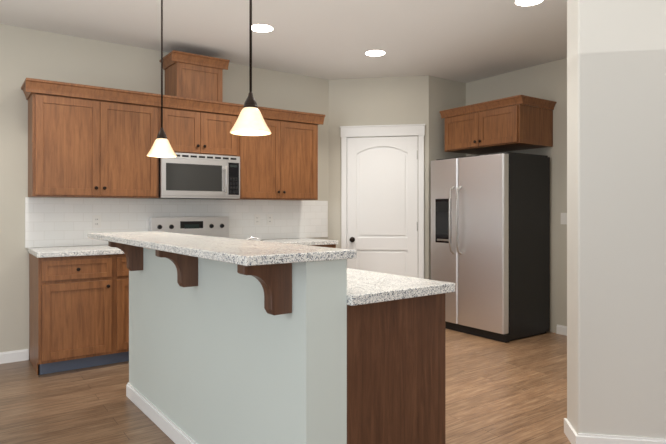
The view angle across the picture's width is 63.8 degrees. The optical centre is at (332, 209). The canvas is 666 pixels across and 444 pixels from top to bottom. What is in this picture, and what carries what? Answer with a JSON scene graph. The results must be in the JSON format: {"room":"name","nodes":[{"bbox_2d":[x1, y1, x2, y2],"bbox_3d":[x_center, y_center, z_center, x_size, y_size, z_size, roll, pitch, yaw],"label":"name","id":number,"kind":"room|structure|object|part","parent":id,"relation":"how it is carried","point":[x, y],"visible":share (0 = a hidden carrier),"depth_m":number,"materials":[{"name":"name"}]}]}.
{"room":"kitchen","nodes":[
{"label":"kitchen","id":0,"kind":"room"},
{"bbox_2d":[0,24,328,351],"bbox_3d":[-2.662,-0.132,4.425,9.390,2.750,0.120,0,0,-35],"label":"wall","id":1,"kind":"structure","parent":0,"point":[25,53],"depth_m":4.53,"materials":[{"name":"paint"}]},
{"bbox_2d":[0,349,28,363],"bbox_3d":[-4.444,1.198,3.086,4.695,0.090,0.014,0,0,-35],"label":"baseboard","id":2,"kind":"structure","parent":1,"relation":"attached to","point":[14,356],"depth_m":4.38,"materials":[{"name":"white wood"}]},
{"bbox_2d":[25,78,156,198],"bbox_3d":[-2.031,-0.552,4.579,0.979,0.890,0.345,0,0,-35],"label":"upper cabinet","id":3,"kind":"object","parent":1,"relation":"attached to","point":[86,141],"depth_m":4.40,"materials":[{"name":"brown wood"}]},
{"bbox_3d":[-1.326,-0.962,5.046,2.770,0.100,0.395,0,0,-35],"label":"cabinet crown","id":4,"kind":"part","parent":3,"relation":"part of","materials":[{"name":"brown wood"}]},
{"bbox_2d":[92,215,100,228],"bbox_3d":[-2.091,0.103,4.734,0.070,0.114,0.008,0,0,-35],"label":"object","id":5,"kind":"structure","parent":1,"relation":"attached to","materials":[{"name":"white plastic"}]},
{"bbox_2d":[163,58,224,101],"bbox_3d":[-1.324,-1.135,5.078,0.440,0.417,0.345,0,0,-35],"label":"upper cabinet","id":6,"kind":"object","parent":1,"relation":"attached to","point":[183,79],"depth_m":4.93,"materials":[{"name":"brown wood"}]},
{"bbox_2d":[157,142,240,199],"bbox_3d":[-1.307,-0.346,5.063,0.752,0.474,0.387,0,0,-35],"label":"microwave","id":7,"kind":"object","parent":1,"relation":"attached to","point":[197,172],"depth_m":4.90,"materials":[{"name":"silver metal"}]},
{"bbox_2d":[157,94,240,145],"bbox_3d":[-1.320,-0.756,5.081,0.760,0.483,0.345,0,0,-35],"label":"upper cabinet","id":8,"kind":"object","parent":1,"relation":"attached to","point":[193,120],"depth_m":4.92,"materials":[{"name":"brown wood"}]},
{"bbox_2d":[254,214,260,225],"bbox_3d":[-0.800,0.103,5.644,0.070,0.114,0.008,0,0,-35],"label":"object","id":9,"kind":"structure","parent":1,"relation":"attached to","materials":[{"name":"white plastic"}]},
{"bbox_2d":[266,214,272,224],"bbox_3d":[-0.677,0.103,5.731,0.070,0.114,0.008,0,0,-35],"label":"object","id":10,"kind":"structure","parent":1,"relation":"attached to","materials":[{"name":"white plastic"}]},
{"bbox_2d":[241,106,320,199],"bbox_3d":[-0.629,-0.552,5.568,0.929,0.890,0.345,0,0,-35],"label":"upper cabinet","id":11,"kind":"object","parent":1,"relation":"attached to","point":[282,164],"depth_m":5.44,"materials":[{"name":"brown wood"}]},
{"bbox_2d":[0,0,566,82],"bbox_3d":[-0.411,-1.537,1.234,9.390,0.060,7.930,0,0,-35],"label":"ceiling","id":12,"kind":"structure","parent":0,"point":[465,41],"depth_m":4.50,"materials":[{"name":"paint"}]},
{"bbox_2d":[147,0,176,157],"bbox_3d":[-1.025,-0.914,3.205,0.174,1.184,0.174,0,0,-35],"label":"pendant light","id":13,"kind":"object","parent":12,"relation":"hanging from","point":[161,147],"visible":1,"depth_m":3.19,"materials":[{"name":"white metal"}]},
{"bbox_2d":[230,0,271,135],"bbox_3d":[-0.345,-0.914,2.241,0.174,1.184,0.174,0,0,-35],"label":"pendant light","id":14,"kind":"object","parent":12,"relation":"hanging from","point":[250,121],"visible":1,"depth_m":2.22,"materials":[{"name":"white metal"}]},
{"bbox_2d":[252,24,272,31],"bbox_3d":[-0.591,-1.505,4.429,0.196,0.004,0.196,0,0,-35],"label":"recessed light","id":15,"kind":"object","parent":12,"relation":"in","point":[261,28],"visible":0.9,"depth_m":4.43,"materials":[{"name":"white"}]},
{"bbox_2d":[365,50,384,55],"bbox_3d":[0.406,-1.505,5.132,0.196,0.004,0.196,0,0,-35],"label":"recessed light","id":16,"kind":"object","parent":12,"relation":"in","point":[375,53],"visible":1,"depth_m":5.14,"materials":[{"name":"white"}]},
{"bbox_2d":[515,0,542,5],"bbox_3d":[1.411,-1.505,3.846,0.196,0.004,0.196,0,0,-35],"label":"recessed light","id":17,"kind":"object","parent":12,"relation":"in","point":[525,2],"visible":1,"depth_m":3.88,"materials":[{"name":"white"}]},
{"bbox_2d":[0,328,570,443],"bbox_3d":[-0.411,1.273,1.234,9.390,0.060,7.930,0,0,-35],"label":"floor","id":18,"kind":"structure","parent":0,"point":[509,392],"depth_m":3.51,"materials":[{"name":"brown wood"}]},
{"bbox_2d":[29,253,128,374],"bbox_3d":[-1.948,0.797,4.469,0.968,0.888,0.620,0,0,-35],"label":"base cabinet","id":19,"kind":"object","parent":18,"relation":"on","point":[78,302],"depth_m":4.13,"materials":[{"name":"brown wood"}]},
{"bbox_2d":[29,245,123,256],"bbox_3d":[-1.946,0.332,4.456,0.980,0.038,0.626,0,0,-35],"label":"countertop","id":20,"kind":"structure","parent":19,"relation":"on","point":[46,250],"depth_m":4.18,"materials":[{"name":"grey stone"}]},
{"bbox_2d":[149,217,228,237],"bbox_3d":[-1.210,0.654,4.934,0.766,1.172,0.661,0,0,-35],"label":"range","id":21,"kind":"object","parent":18,"relation":"on","point":[212,226],"visible":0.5,"depth_m":5.15,"materials":[{"name":"silver metal"}]},
{"bbox_2d":[99,234,449,443],"bbox_3d":[-0.507,0.711,2.882,0.940,1.062,2.148,0,0,-37],"label":"kitchen island","id":22,"kind":"object","parent":18,"relation":"on","point":[251,340],"depth_m":2.19,"materials":[{"name":"paint"}]},
{"bbox_3d":[-0.661,1.197,2.767,0.194,0.088,2.148,0,0,-37],"label":"baseboard","id":23,"kind":"part","parent":22,"relation":"part of","materials":[{"name":"white wood"}]},
{"bbox_2d":[87,231,356,266],"bbox_3d":[-0.748,0.163,2.708,0.455,0.031,2.190,0,0,-37],"label":"island countertop","id":24,"kind":"structure","parent":22,"relation":"on","point":[237,252],"depth_m":2.10,"materials":[{"name":"grey stone"}]},
{"bbox_2d":[351,283,454,306],"bbox_3d":[-0.354,0.344,2.996,0.577,0.060,2.180,0,0,-37],"label":"island countertop","id":25,"kind":"structure","parent":22,"relation":"on","point":[440,288],"depth_m":2.10,"materials":[{"name":"grey stone"}]},
{"bbox_2d":[308,245,335,247],"bbox_3d":[-0.529,0.797,5.470,0.958,0.888,0.620,0,0,-35],"label":"base cabinet","id":26,"kind":"object","parent":18,"relation":"on","point":[330,246],"depth_m":5.44,"materials":[{"name":"brown wood"}]},
{"bbox_2d":[266,237,337,244],"bbox_3d":[-0.518,0.332,5.463,0.968,0.038,0.626,0,0,-35],"label":"countertop","id":27,"kind":"structure","parent":26,"relation":"on","point":[293,240],"depth_m":5.46,"materials":[{"name":"grey stone"}]},
{"bbox_2d":[431,152,549,342],"bbox_3d":[1.585,0.346,5.554,0.806,1.787,0.950,0,0,-35],"label":"refrigerator","id":28,"kind":"object","parent":18,"relation":"on","point":[490,236],"visible":0.92,"depth_m":5.23,"materials":[{"name":"silver metal"}]},
{"bbox_2d":[329,76,428,278],"bbox_3d":[0.516,-0.132,6.125,1.141,2.750,0.140,0,0,10],"label":"wall","id":29,"kind":"structure","parent":0,"point":[381,107],"depth_m":6.09,"materials":[{"name":"paint"}]},
{"bbox_2d":[347,136,417,277],"bbox_3d":[0.554,0.204,6.043,0.805,2.062,0.084,0,0,10],"label":"pantry door","id":30,"kind":"structure","parent":29,"relation":"in","point":[382,204],"depth_m":6.06,"materials":[{"name":"white wood"}]},
{"bbox_3d":[0.557,0.141,6.067,0.966,2.204,0.040,0,0,10],"label":"door trim casing","id":31,"kind":"part","parent":29,"relation":"part of","materials":[{"name":"white wood"}]},
{"bbox_2d":[429,76,465,279],"bbox_3d":[1.296,-0.132,6.217,0.615,2.750,0.100,0,0,-35],"label":"wall","id":32,"kind":"structure","parent":0,"point":[445,94],"depth_m":6.10,"materials":[{"name":"paint"}]},
{"bbox_2d":[466,58,566,332],"bbox_3d":[3.411,-0.132,3.856,0.120,2.750,7.810,0,0,-35],"label":"wall","id":33,"kind":"structure","parent":0,"point":[546,81],"depth_m":5.42,"materials":[{"name":"paint"}]},
{"bbox_2d":[439,95,555,154],"bbox_3d":[1.710,-0.866,5.643,0.590,0.448,1.040,0,0,-35],"label":"upper cabinet","id":34,"kind":"object","parent":33,"relation":"attached to","point":[498,125],"visible":1,"depth_m":5.36,"materials":[{"name":"brown wood"}]},
{"bbox_2d":[556,325,566,335],"bbox_3d":[3.895,1.198,3.054,0.014,0.090,5.700,0,0,-35],"label":"baseboard","id":35,"kind":"structure","parent":33,"relation":"attached to","point":[561,329],"depth_m":5.33,"materials":[{"name":"white wood"}]},
{"bbox_2d":[561,213,566,223],"bbox_3d":[2.300,0.086,5.318,0.008,0.115,0.080,0,0,-35],"label":"switch plate","id":36,"kind":"object","parent":33,"relation":"attached to","point":[563,218],"visible":0.77,"depth_m":5.32,"materials":[{"name":"white plastic"}]},
{"bbox_2d":[567,0,665,438],"bbox_3d":[3.553,-0.132,2.488,4.600,2.750,0.230,0,0,10],"label":"wall","id":37,"kind":"structure","parent":0,"point":[616,217],"depth_m":2.73,"materials":[{"name":"paint"}]},
{"bbox_2d":[564,418,665,443],"bbox_3d":[3.545,1.198,2.482,4.614,0.090,0.244,0,0,10],"label":"baseboard","id":38,"kind":"structure","parent":37,"relation":"attached to","point":[573,436],"depth_m":2.74,"materials":[{"name":"white wood"}]}
]}

